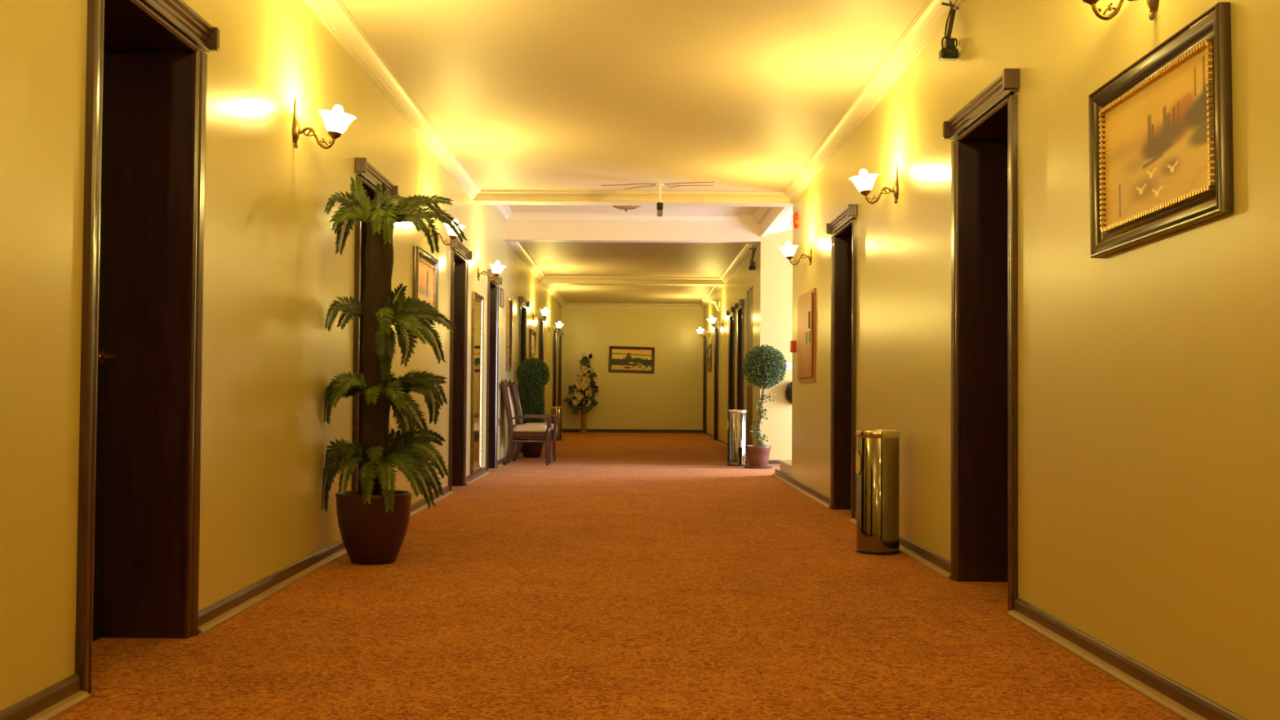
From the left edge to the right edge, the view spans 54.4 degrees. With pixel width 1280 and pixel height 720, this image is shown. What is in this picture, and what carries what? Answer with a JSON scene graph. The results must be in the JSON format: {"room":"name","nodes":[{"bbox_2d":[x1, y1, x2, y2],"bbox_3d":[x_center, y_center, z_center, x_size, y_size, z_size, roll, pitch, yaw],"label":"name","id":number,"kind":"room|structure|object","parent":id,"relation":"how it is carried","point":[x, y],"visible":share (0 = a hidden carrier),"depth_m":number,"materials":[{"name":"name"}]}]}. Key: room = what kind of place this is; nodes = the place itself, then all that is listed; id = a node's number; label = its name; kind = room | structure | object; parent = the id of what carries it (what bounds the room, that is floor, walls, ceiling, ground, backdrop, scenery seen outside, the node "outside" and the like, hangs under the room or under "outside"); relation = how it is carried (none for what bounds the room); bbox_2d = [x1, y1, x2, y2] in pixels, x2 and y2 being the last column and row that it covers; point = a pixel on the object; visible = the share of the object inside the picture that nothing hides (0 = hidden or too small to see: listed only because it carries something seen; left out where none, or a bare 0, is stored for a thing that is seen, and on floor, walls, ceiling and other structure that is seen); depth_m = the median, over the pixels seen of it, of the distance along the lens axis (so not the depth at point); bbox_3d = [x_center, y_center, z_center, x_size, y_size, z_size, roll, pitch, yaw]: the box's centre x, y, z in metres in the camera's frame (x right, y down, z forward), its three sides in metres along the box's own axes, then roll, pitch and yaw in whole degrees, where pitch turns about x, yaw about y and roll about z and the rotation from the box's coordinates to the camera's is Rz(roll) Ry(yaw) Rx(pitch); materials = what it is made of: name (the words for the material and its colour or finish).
{"room":"hotel corridor","nodes":[
{"label":"hotel corridor","id":0,"kind":"room"},
{"bbox_2d":[0,0,561,711],"bbox_3d":[-1.856,-0.417,12.104,0.420,3.200,30.600,0,-1,0],"label":"wall","id":1,"kind":"structure","parent":0,"point":[273,268],"depth_m":4.97,"materials":[{"name":"yellow paint"}]},
{"bbox_2d":[75,0,219,693],"bbox_3d":[-1.736,-0.126,4.029,0.392,2.197,0.986,0,-1,0],"label":"door","id":2,"kind":"structure","parent":1,"relation":"in","point":[142,335],"depth_m":4.42,"materials":[{"name":"brown wood"}]},
{"bbox_2d":[0,431,562,719],"bbox_3d":[-1.635,1.149,12.065,0.044,0.070,30.600,0,-1,0],"label":"baseboard","id":3,"kind":"structure","parent":1,"relation":"attached to","point":[55,700],"depth_m":4.85,"materials":[{"name":"brown wood"}]},
{"bbox_2d":[292,96,356,149],"bbox_3d":[-1.460,-1.101,5.772,0.284,0.245,0.172,0,-1,0],"label":"wall sconce","id":4,"kind":"object","parent":1,"relation":"attached to","point":[336,123],"visible":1,"depth_m":5.75,"materials":[{"name":"white glass"}]},
{"bbox_2d":[351,157,398,490],"bbox_3d":[-1.757,-0.035,7.498,0.392,2.197,0.986,0,-1,0],"label":"door","id":5,"kind":"structure","parent":1,"relation":"in","point":[369,176],"depth_m":7.11,"materials":[{"name":"brown wood"}]},
{"bbox_2d":[303,0,481,200],"bbox_3d":[-1.540,-1.798,4.489,0.105,0.094,15.300,0,-1,0],"label":"trim","id":6,"kind":"structure","parent":1,"relation":"attached to","point":[333,14],"depth_m":7.65,"materials":[{"name":"beige paint"}]},
{"bbox_2d":[413,245,438,315],"bbox_3d":[-1.610,-0.577,9.384,0.034,0.460,0.930,0,-1,0],"label":"framed painting","id":7,"kind":"object","parent":1,"relation":"attached to","point":[425,266],"visible":0.91,"depth_m":9.37,"materials":[{"name":"orange paper"}]},
{"bbox_2d":[428,223,466,245],"bbox_3d":[-1.482,-1.001,9.571,0.284,0.245,0.172,0,-1,0],"label":"wall sconce","id":8,"kind":"object","parent":1,"relation":"attached to","point":[451,233],"visible":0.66,"depth_m":9.55,"materials":[{"name":"white glass"}]},
{"bbox_2d":[448,238,472,491],"bbox_3d":[-1.778,0.061,11.197,0.392,2.197,0.986,0,-1,0],"label":"door","id":9,"kind":"structure","parent":1,"relation":"in","point":[460,254],"depth_m":11.58,"materials":[{"name":"brown wood"}]},
{"bbox_2d":[470,291,484,474],"bbox_3d":[-1.636,0.230,12.519,0.030,1.780,0.730,0,-1,0],"label":"wall mirror","id":10,"kind":"object","parent":1,"relation":"attached to","point":[477,300],"visible":1,"depth_m":12.51,"materials":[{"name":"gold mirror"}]},
{"bbox_2d":[473,297,481,467],"bbox_3d":[-1.644,0.230,12.519,0.010,1.681,0.631,0,-1,0],"label":"mirror glass","id":11,"kind":"object","parent":10,"relation":"attached to","point":[477,345],"depth_m":12.59,"materials":[{"name":"white"}]},
{"bbox_2d":[477,261,506,280],"bbox_3d":[-1.500,-0.922,12.620,0.284,0.245,0.172,0,-1,0],"label":"wall sconce","id":12,"kind":"object","parent":1,"relation":"attached to","point":[496,269],"visible":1,"depth_m":12.59,"materials":[{"name":"white glass"}]},
{"bbox_2d":[485,269,502,471],"bbox_3d":[-1.794,0.132,13.901,0.392,2.197,0.956,0,-1,0],"label":"door","id":13,"kind":"structure","parent":1,"relation":"in","point":[492,343],"depth_m":14.27,"materials":[{"name":"brown wood"}]},
{"bbox_2d":[499,287,503,307],"bbox_3d":[-1.652,-0.743,14.895,0.015,0.220,0.300,0,-1,0],"label":"notice","id":14,"kind":"object","parent":1,"relation":"attached to","point":[501,297],"visible":1,"depth_m":14.86,"materials":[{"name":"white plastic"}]},
{"bbox_2d":[492,204,512,221],"bbox_3d":[-1.593,-1.775,13.777,0.105,0.094,2.830,0,-1,0],"label":"trim","id":15,"kind":"structure","parent":1,"relation":"attached to","point":[504,211],"depth_m":14.61,"materials":[{"name":"beige paint"}]},
{"bbox_2d":[506,297,512,371],"bbox_3d":[-1.650,-0.321,15.734,0.030,0.920,0.460,0,-1,0],"label":"wall mirror","id":16,"kind":"object","parent":1,"relation":"attached to","point":[509,301],"visible":1,"depth_m":15.73,"materials":[{"name":"wood"}]},
{"bbox_2d":[508,303,511,366],"bbox_3d":[-1.658,-0.321,15.734,0.010,0.794,0.334,0,-1,0],"label":"mirror glass","id":17,"kind":"object","parent":16,"relation":"attached to","point":[509,324],"depth_m":15.82,"materials":[{"name":"white"}]},
{"bbox_2d":[517,296,529,452],"bbox_3d":[-1.817,0.230,17.675,0.392,2.197,0.986,0,-1,0],"label":"door","id":18,"kind":"structure","parent":1,"relation":"in","point":[523,303],"depth_m":18.08,"materials":[{"name":"brown wood"}]},
{"bbox_2d":[506,241,546,281],"bbox_3d":[-1.621,-1.439,18.220,0.105,0.094,5.630,0,-1,0],"label":"trim","id":19,"kind":"structure","parent":1,"relation":"attached to","point":[519,249],"depth_m":17.82,"materials":[{"name":"beige paint"}]},
{"bbox_2d":[528,328,536,358],"bbox_3d":[-1.672,-0.245,19.404,0.030,0.440,0.900,0,-1,0],"label":"framed painting","id":20,"kind":"object","parent":1,"relation":"attached to","point":[532,345],"visible":1,"depth_m":19.46,"materials":[{"name":"orange paper"}]},
{"bbox_2d":[532,309,550,320],"bbox_3d":[-1.541,-0.742,19.517,0.284,0.245,0.172,0,-1,0],"label":"wall sconce","id":21,"kind":"object","parent":1,"relation":"attached to","point":[544,313],"visible":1,"depth_m":19.49,"materials":[{"name":"white glass"}]},
{"bbox_2d":[537,312,546,410],"bbox_3d":[-1.838,0.323,21.248,0.392,2.197,0.976,0,-1,0],"label":"door","id":22,"kind":"structure","parent":1,"relation":"in","point":[541,324],"depth_m":21.65,"materials":[{"name":"brown wood"}]},
{"bbox_2d":[542,284,566,307],"bbox_3d":[-1.657,-1.279,24.357,0.105,0.094,6.150,0,-1,0],"label":"trim","id":23,"kind":"structure","parent":1,"relation":"attached to","point":[552,291],"depth_m":24.27,"materials":[{"name":"beige paint"}]},
{"bbox_2d":[551,324,559,406],"bbox_3d":[-1.859,0.419,24.902,0.392,2.197,0.986,0,-1,0],"label":"door","id":24,"kind":"structure","parent":1,"relation":"in","point":[554,333],"depth_m":25.29,"materials":[{"name":"brown wood"}]},
{"bbox_2d":[548,319,563,332],"bbox_3d":[-1.563,-0.644,23.286,0.284,0.245,0.172,0,-1,0],"label":"wall sconce","id":25,"kind":"object","parent":1,"relation":"attached to","point":[559,326],"visible":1,"depth_m":23.26,"materials":[{"name":"white glass"}]},
{"bbox_2d":[557,328,563,406],"bbox_3d":[-1.869,0.464,26.636,0.392,2.197,0.956,0,-1,0],"label":"door","id":26,"kind":"structure","parent":1,"relation":"in","point":[560,332],"depth_m":27.01,"materials":[{"name":"brown wood"}]},
{"bbox_2d":[506,212,759,223],"bbox_3d":[-0.089,-1.729,15.148,3.090,0.094,0.105,0,-1,0],"label":"trim","id":27,"kind":"structure","parent":1,"relation":"attached to","point":[515,216],"depth_m":15.15,"materials":[{"name":"beige paint"}]},
{"bbox_2d":[52,431,1182,719],"bbox_3d":[1.822,1.259,12.082,8.200,0.100,31.200,0,-1,0],"label":"floor","id":28,"kind":"structure","parent":0,"point":[624,575],"depth_m":4.61,"materials":[{"name":"orange carpet"}]},
{"bbox_2d":[321,175,467,564],"bbox_3d":[-1.273,0.042,6.425,0.710,1.994,0.594,1,-2,-19],"label":"potted palm","id":29,"kind":"object","parent":28,"relation":"on","point":[373,519],"visible":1,"depth_m":6.35,"materials":[{"name":"green plant"}]},
{"bbox_2d":[335,489,412,564],"bbox_3d":[-1.368,0.859,6.392,0.386,0.356,0.386,0,-1,0],"label":"pot","id":30,"kind":"object","parent":29,"relation":"on","point":[371,535],"depth_m":6.26,"materials":[{"name":"red ceramic"}]},
{"bbox_2d":[500,378,551,466],"bbox_3d":[-1.381,0.755,15.097,0.590,1.040,0.558,0,-1,-1],"label":"armchair","id":31,"kind":"object","parent":28,"relation":"on","point":[520,430],"visible":1,"depth_m":14.84,"materials":[{"name":"brown wood"}]},
{"bbox_2d":[515,356,550,457],"bbox_3d":[-1.444,0.630,16.730,0.471,1.354,0.469,0,-1,0],"label":"topiary tree","id":32,"kind":"object","parent":28,"relation":"on","point":[532,374],"visible":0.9,"depth_m":16.61,"materials":[{"name":"green plant"}]},
{"bbox_2d":[521,442,543,457],"bbox_3d":[-1.449,1.176,16.717,0.324,0.262,0.324,0,-1,0],"label":"pot","id":33,"kind":"object","parent":32,"relation":"on","point":[530,450],"depth_m":16.60,"materials":[{"name":"red ceramic"}]},
{"bbox_2d":[510,379,556,461],"bbox_3d":[-1.366,0.778,15.995,0.590,1.040,0.558,0,-1,-3],"label":"armchair","id":34,"kind":"object","parent":28,"relation":"on","point":[514,387],"visible":0.55,"depth_m":15.74,"materials":[{"name":"brown wood"}]},
{"bbox_2d":[550,406,562,440],"bbox_3d":[-1.523,1.155,22.669,0.216,0.612,0.216,0,-2,10],"label":"trash can","id":35,"kind":"object","parent":28,"relation":"on","point":[557,411],"visible":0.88,"depth_m":22.58,"materials":[{"name":"gold metal"}]},
{"bbox_2d":[563,351,599,432],"bbox_3d":[-1.286,0.703,27.056,0.794,1.750,0.295,0,-1,0],"label":"potted plant","id":36,"kind":"object","parent":28,"relation":"on","point":[580,400],"visible":1,"depth_m":27.02,"materials":[{"name":"green plant"}]},
{"bbox_2d":[726,409,747,466],"bbox_3d":[1.177,0.943,15.088,0.246,0.680,0.246,0,-2,10],"label":"trash can","id":37,"kind":"object","parent":28,"relation":"on","point":[736,419],"visible":0.96,"depth_m":14.98,"materials":[{"name":"metal"}]},
{"bbox_2d":[742,344,786,468],"bbox_3d":[1.475,0.540,14.716,0.547,1.471,0.550,0,-1,0],"label":"topiary tree","id":38,"kind":"object","parent":28,"relation":"on","point":[762,366],"visible":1,"depth_m":14.61,"materials":[{"name":"green plant"}]},
{"bbox_2d":[778,459,791,476],"bbox_3d":[2.796,0.736,12.739,2.612,0.995,1.235,0,-1,0],"label":"staircase","id":39,"kind":"structure","parent":28,"relation":"on","point":[785,465],"depth_m":12.84,"materials":[{"name":"stone"}]},
{"bbox_2d":[855,429,900,555],"bbox_3d":[1.327,0.731,6.941,0.246,0.680,0.246,0,-2,10],"label":"trash can","id":40,"kind":"object","parent":28,"relation":"on","point":[877,451],"visible":1,"depth_m":6.84,"materials":[{"name":"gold metal"}]},
{"bbox_2d":[560,307,703,430],"bbox_3d":[-0.172,-0.003,27.509,3.970,3.200,0.200,0,-1,0],"label":"wall","id":41,"kind":"structure","parent":0,"point":[670,397],"depth_m":27.41,"materials":[{"name":"yellow paint"}]},
{"bbox_2d":[608,346,654,373],"bbox_3d":[-0.184,-0.006,27.389,1.024,0.617,0.035,2,-2,0],"label":"framed painting","id":42,"kind":"object","parent":41,"relation":"attached to","point":[626,359],"visible":1,"depth_m":27.39},
{"bbox_2d":[561,428,702,432],"bbox_3d":[-0.182,1.558,27.346,3.130,0.070,0.044,0,-1,0],"label":"baseboard","id":43,"kind":"structure","parent":41,"relation":"attached to","point":[562,429],"depth_m":27.35,"materials":[{"name":"red wood"}]},
{"bbox_2d":[562,302,702,308],"bbox_3d":[-0.162,-1.189,27.387,3.090,0.094,0.105,0,-1,0],"label":"trim","id":44,"kind":"structure","parent":41,"relation":"attached to","point":[567,304],"depth_m":27.39,"materials":[{"name":"beige paint"}]},
{"bbox_2d":[520,241,744,304],"bbox_3d":[-0.127,-1.441,21.470,3.970,0.100,12.350,0,-1,0],"label":"ceiling","id":45,"kind":"structure","parent":0,"point":[553,258],"depth_m":19.08,"materials":[{"name":"beige paint"}]},
{"bbox_2d":[539,281,724,285],"bbox_3d":[-0.126,-1.351,21.167,3.330,0.135,0.250,0,-1,0],"label":"beam","id":46,"kind":"structure","parent":45,"relation":"attached to","point":[540,282],"depth_m":21.05,"materials":[{"name":"beige paint"}]},
{"bbox_2d":[541,275,724,283],"bbox_3d":[-0.125,-1.356,20.990,3.090,0.094,0.105,0,-1,0],"label":"trim","id":47,"kind":"structure","parent":46,"relation":"attached to","point":[548,278],"depth_m":20.99,"materials":[{"name":"beige paint"}]},
{"bbox_2d":[507,204,758,214],"bbox_3d":[-0.260,-1.864,13.727,3.610,0.100,3.150,0,-1,0],"label":"ceiling","id":48,"kind":"structure","parent":0,"point":[514,208],"depth_m":14.78,"materials":[{"name":"beige paint"}]},
{"bbox_2d":[612,205,640,211],"bbox_3d":[-0.150,-1.720,13.649,0.410,0.190,0.410,0,-1,0],"label":"ceiling light","id":49,"kind":"object","parent":48,"relation":"attached to","point":[625,208],"visible":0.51,"depth_m":13.59,"materials":[{"name":"gold metal"}]},
{"bbox_2d":[471,200,792,207],"bbox_3d":[-0.072,-1.704,12.258,3.330,0.335,0.220,0,-1,0],"label":"beam","id":50,"kind":"structure","parent":48,"relation":"attached to","point":[488,202],"depth_m":12.25,"materials":[{"name":"beige paint"}]},
{"bbox_2d":[504,221,760,243],"bbox_3d":[-0.140,-1.624,15.307,3.230,0.335,0.220,0,-1,0],"label":"beam","id":51,"kind":"structure","parent":48,"relation":"attached to","point":[514,231],"depth_m":15.20,"materials":[{"name":"beige paint"}]},
{"bbox_2d":[760,206,790,236],"bbox_3d":[1.507,-1.680,13.783,0.054,0.280,2.850,0,-1,0],"label":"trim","id":52,"kind":"structure","parent":48,"relation":"attached to","point":[774,215],"depth_m":14.04,"materials":[{"name":"beige paint"}]},
{"bbox_2d":[340,0,927,235],"bbox_3d":[1.232,-2.156,5.951,6.500,0.800,18.570,0,-1,0],"label":"ceiling","id":53,"kind":"structure","parent":0,"point":[736,95],"depth_m":7.79,"materials":[{"name":"beige paint"}]},
{"bbox_2d":[601,182,714,216],"bbox_3d":[0.187,-1.495,11.693,1.080,0.298,0.276,0,-2,17],"label":"ceiling fan","id":54,"kind":"object","parent":53,"relation":"hanging from","point":[660,205],"visible":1,"depth_m":11.63,"materials":[{"name":"white plastic"}]},
{"bbox_2d":[703,229,792,460],"bbox_3d":[1.640,-0.152,21.296,0.420,3.200,12.250,0,-1,0],"label":"wall","id":55,"kind":"structure","parent":0,"point":[771,279],"depth_m":15.20,"materials":[{"name":"yellow paint"}]},
{"bbox_2d":[696,325,710,337],"bbox_3d":[1.266,-0.576,25.081,0.284,0.245,0.172,0,-1,0],"label":"wall sconce","id":56,"kind":"object","parent":55,"relation":"attached to","point":[700,331],"visible":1,"depth_m":25.06,"materials":[{"name":"white glass"}]},
{"bbox_2d":[702,329,706,434],"bbox_3d":[1.530,0.484,26.471,0.392,2.197,0.986,0,-1,0],"label":"door","id":57,"kind":"structure","parent":55,"relation":"in","point":[704,353],"depth_m":26.85,"materials":[{"name":"brown wood"}]},
{"bbox_2d":[706,343,711,372],"bbox_3d":[1.391,-0.039,24.918,0.030,0.540,0.900,0,-1,0],"label":"framed painting","id":58,"kind":"object","parent":55,"relation":"attached to","point":[709,346],"visible":1,"depth_m":24.92,"materials":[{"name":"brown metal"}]},
{"bbox_2d":[698,285,722,308],"bbox_3d":[1.368,-1.257,24.375,0.105,0.094,6.150,0,-1,0],"label":"trim","id":59,"kind":"structure","parent":55,"relation":"attached to","point":[713,291],"depth_m":23.90,"materials":[{"name":"beige paint"}]},
{"bbox_2d":[702,297,719,311],"bbox_3d":[1.276,-0.996,22.339,0.320,0.253,0.110,0,-2,5],"label":"security camera","id":60,"kind":"object","parent":55,"relation":"attached to","point":[704,300],"visible":1,"depth_m":22.32,"materials":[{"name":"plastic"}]},
{"bbox_2d":[701,430,727,448],"bbox_3d":[1.397,1.411,21.254,0.044,0.070,12.250,0,-1,0],"label":"baseboard","id":61,"kind":"structure","parent":55,"relation":"attached to","point":[719,441],"depth_m":22.08,"materials":[{"name":"brown wood"}]},
{"bbox_2d":[706,315,723,328],"bbox_3d":[1.288,-0.673,21.393,0.284,0.245,0.172,0,-1,0],"label":"wall sconce","id":62,"kind":"object","parent":55,"relation":"attached to","point":[712,321],"visible":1,"depth_m":21.37,"materials":[{"name":"white glass"}]},
{"bbox_2d":[712,320,719,440],"bbox_3d":[1.551,0.391,22.892,0.392,2.197,0.986,0,-1,0],"label":"door","id":63,"kind":"structure","parent":55,"relation":"in","point":[716,380],"depth_m":23.28,"materials":[{"name":"brown wood"}]},
{"bbox_2d":[726,306,735,409],"bbox_3d":[1.571,0.299,19.393,0.392,2.197,0.986,0,-1,0],"label":"door","id":64,"kind":"structure","parent":55,"relation":"in","point":[730,313],"depth_m":19.79,"materials":[{"name":"brown wood"}]},
{"bbox_2d":[719,243,758,283],"bbox_3d":[1.404,-1.417,18.237,0.105,0.094,5.630,0,-1,0],"label":"trim","id":65,"kind":"structure","parent":55,"relation":"attached to","point":[744,251],"depth_m":17.86,"materials":[{"name":"beige paint"}]},
{"bbox_2d":[734,298,744,409],"bbox_3d":[1.581,0.258,17.809,0.392,2.197,0.856,0,-1,0],"label":"door","id":66,"kind":"structure","parent":55,"relation":"in","point":[739,305],"depth_m":18.14,"materials":[{"name":"brown wood"}]},
{"bbox_2d":[746,287,753,457],"bbox_3d":[1.458,0.186,16.560,0.093,2.262,0.940,0,-1,0],"label":"door","id":67,"kind":"structure","parent":55,"relation":"in","point":[750,293],"depth_m":16.64,"materials":[{"name":"brown wood"}]},
{"bbox_2d":[748,244,755,270],"bbox_3d":[1.424,-1.342,15.790,0.088,0.398,0.077,0,-1,0],"label":"camera","id":68,"kind":"object","parent":55,"relation":"attached to","point":[751,267],"visible":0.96,"depth_m":15.78,"materials":[{"name":"brown plastic"}]},
{"bbox_2d":[752,206,773,223],"bbox_3d":[1.432,-1.753,13.794,0.105,0.094,2.830,0,-1,0],"label":"trim","id":69,"kind":"structure","parent":55,"relation":"attached to","point":[761,212],"depth_m":14.61,"materials":[{"name":"beige paint"}]},
{"bbox_2d":[785,362,791,369],"bbox_3d":[1.813,0.074,15.157,0.084,0.090,0.014,0,-1,0],"label":"light switch","id":70,"kind":"object","parent":55,"relation":"attached to","point":[788,366],"visible":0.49,"depth_m":15.15,"materials":[{"name":"white plastic"}]},
{"bbox_2d":[791,0,1279,719],"bbox_3d":[1.739,-0.591,4.477,0.420,3.200,15.300,0,-1,0],"label":"wall","id":71,"kind":"structure","parent":0,"point":[1148,372],"depth_m":4.19,"materials":[{"name":"yellow paint"}]},
{"bbox_2d":[473,189,791,203],"bbox_3d":[-0.072,-1.588,12.093,3.090,0.094,0.105,0,-1,0],"label":"trim","id":72,"kind":"structure","parent":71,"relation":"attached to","point":[485,194],"depth_m":12.09,"materials":[{"name":"beige paint"}]},
{"bbox_2d":[790,340,795,352],"bbox_3d":[1.461,-0.129,11.876,0.053,0.110,0.110,0,-1,0],"label":"fire alarm","id":73,"kind":"object","parent":71,"relation":"attached to","point":[793,343],"visible":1,"depth_m":11.82,"materials":[{"name":"red plastic"}]},
{"bbox_2d":[790,212,798,228],"bbox_3d":[1.460,-1.326,11.817,0.072,0.155,0.124,0,-1,0],"label":"fire alarm","id":74,"kind":"object","parent":71,"relation":"attached to","point":[795,219],"visible":1,"depth_m":11.78,"materials":[{"name":"red plastic"}]},
{"bbox_2d":[778,237,811,265],"bbox_3d":[1.350,-0.948,10.847,0.284,0.245,0.172,0,-1,0],"label":"wall sconce","id":75,"kind":"object","parent":71,"relation":"attached to","point":[788,251],"visible":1,"depth_m":10.82,"materials":[{"name":"white glass"}]},
{"bbox_2d":[797,288,816,382],"bbox_3d":[1.463,-0.201,11.038,0.052,0.800,0.960,0,-1,0],"label":"upper cabinet","id":76,"kind":"object","parent":71,"relation":"attached to","point":[806,301],"visible":1,"depth_m":10.86,"materials":[{"name":"brown wood"}]},
{"bbox_2d":[826,204,857,518],"bbox_3d":[1.632,0.031,9.107,0.392,2.197,1.006,0,-1,0],"label":"door","id":77,"kind":"structure","parent":71,"relation":"in","point":[843,228],"depth_m":9.50,"materials":[{"name":"brown wood"}]},
{"bbox_2d":[848,164,898,204],"bbox_3d":[1.371,-1.040,7.318,0.284,0.245,0.172,0,-1,0],"label":"wall sconce","id":78,"kind":"object","parent":71,"relation":"attached to","point":[864,184],"visible":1,"depth_m":7.29,"materials":[{"name":"white glass"}]},
{"bbox_2d":[783,0,964,203],"bbox_3d":[1.485,-1.775,4.507,0.105,0.094,15.300,0,-1,0],"label":"trim","id":79,"kind":"structure","parent":71,"relation":"attached to","point":[932,16],"depth_m":7.63,"materials":[{"name":"beige paint"}]},
{"bbox_2d":[938,0,958,61],"bbox_3d":[1.482,-1.638,5.965,0.088,0.398,0.077,0,-1,0],"label":"camera","id":80,"kind":"object","parent":71,"relation":"attached to","point":[948,52],"visible":0.99,"depth_m":5.95,"materials":[{"name":"brown plastic"}]},
{"bbox_2d":[942,68,1019,611],"bbox_3d":[1.653,-0.063,5.488,0.392,2.197,1.006,0,-1,0],"label":"door","id":81,"kind":"structure","parent":71,"relation":"in","point":[984,133],"depth_m":5.88,"materials":[{"name":"brown wood"}]},
{"bbox_2d":[772,468,1247,719],"bbox_3d":[1.492,0.989,5.085,0.044,0.070,16.600,0,-1,0],"label":"baseboard","id":82,"kind":"structure","parent":71,"relation":"attached to","point":[1180,700],"depth_m":4.08,"materials":[{"name":"brown wood"}]},
{"bbox_2d":[1081,0,1158,20],"bbox_3d":[1.392,-1.134,3.709,0.284,0.245,0.172,0,-1,0],"label":"wall sconce","id":83,"kind":"object","parent":71,"relation":"attached to","point":[1152,4],"visible":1,"depth_m":3.70,"materials":[{"name":"gold metal"}]},
{"bbox_2d":[1088,1,1233,257],"bbox_3d":[1.515,-0.635,3.687,0.034,0.592,0.945,0,-3,0],"label":"framed painting","id":84,"kind":"object","parent":71,"relation":"attached to","point":[1161,136],"visible":1,"depth_m":3.60,"materials":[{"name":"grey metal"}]},
{"bbox_3d":[3.104,-0.798,15.295,2.430,4.200,0.200,0,-1,0],"label":"wall","id":85,"kind":"structure","parent":0,"visible":0},
{"bbox_2d":[768,460,779,466],"bbox_3d":[2.780,1.260,15.117,2.650,0.070,0.044,0,-1,0],"label":"baseboard","id":86,"kind":"structure","parent":85,"relation":"attached to","point":[774,463],"depth_m":15.12,"materials":[{"name":"brown wood"}]},
{"bbox_2d":[785,382,791,404],"bbox_3d":[1.881,0.400,15.102,0.236,0.286,0.108,0,-1,0],"label":"wall fixture","id":87,"kind":"object","parent":85,"relation":"attached to","point":[788,388],"visible":0.24,"depth_m":15.07,"materials":[{"name":"black plastic"}]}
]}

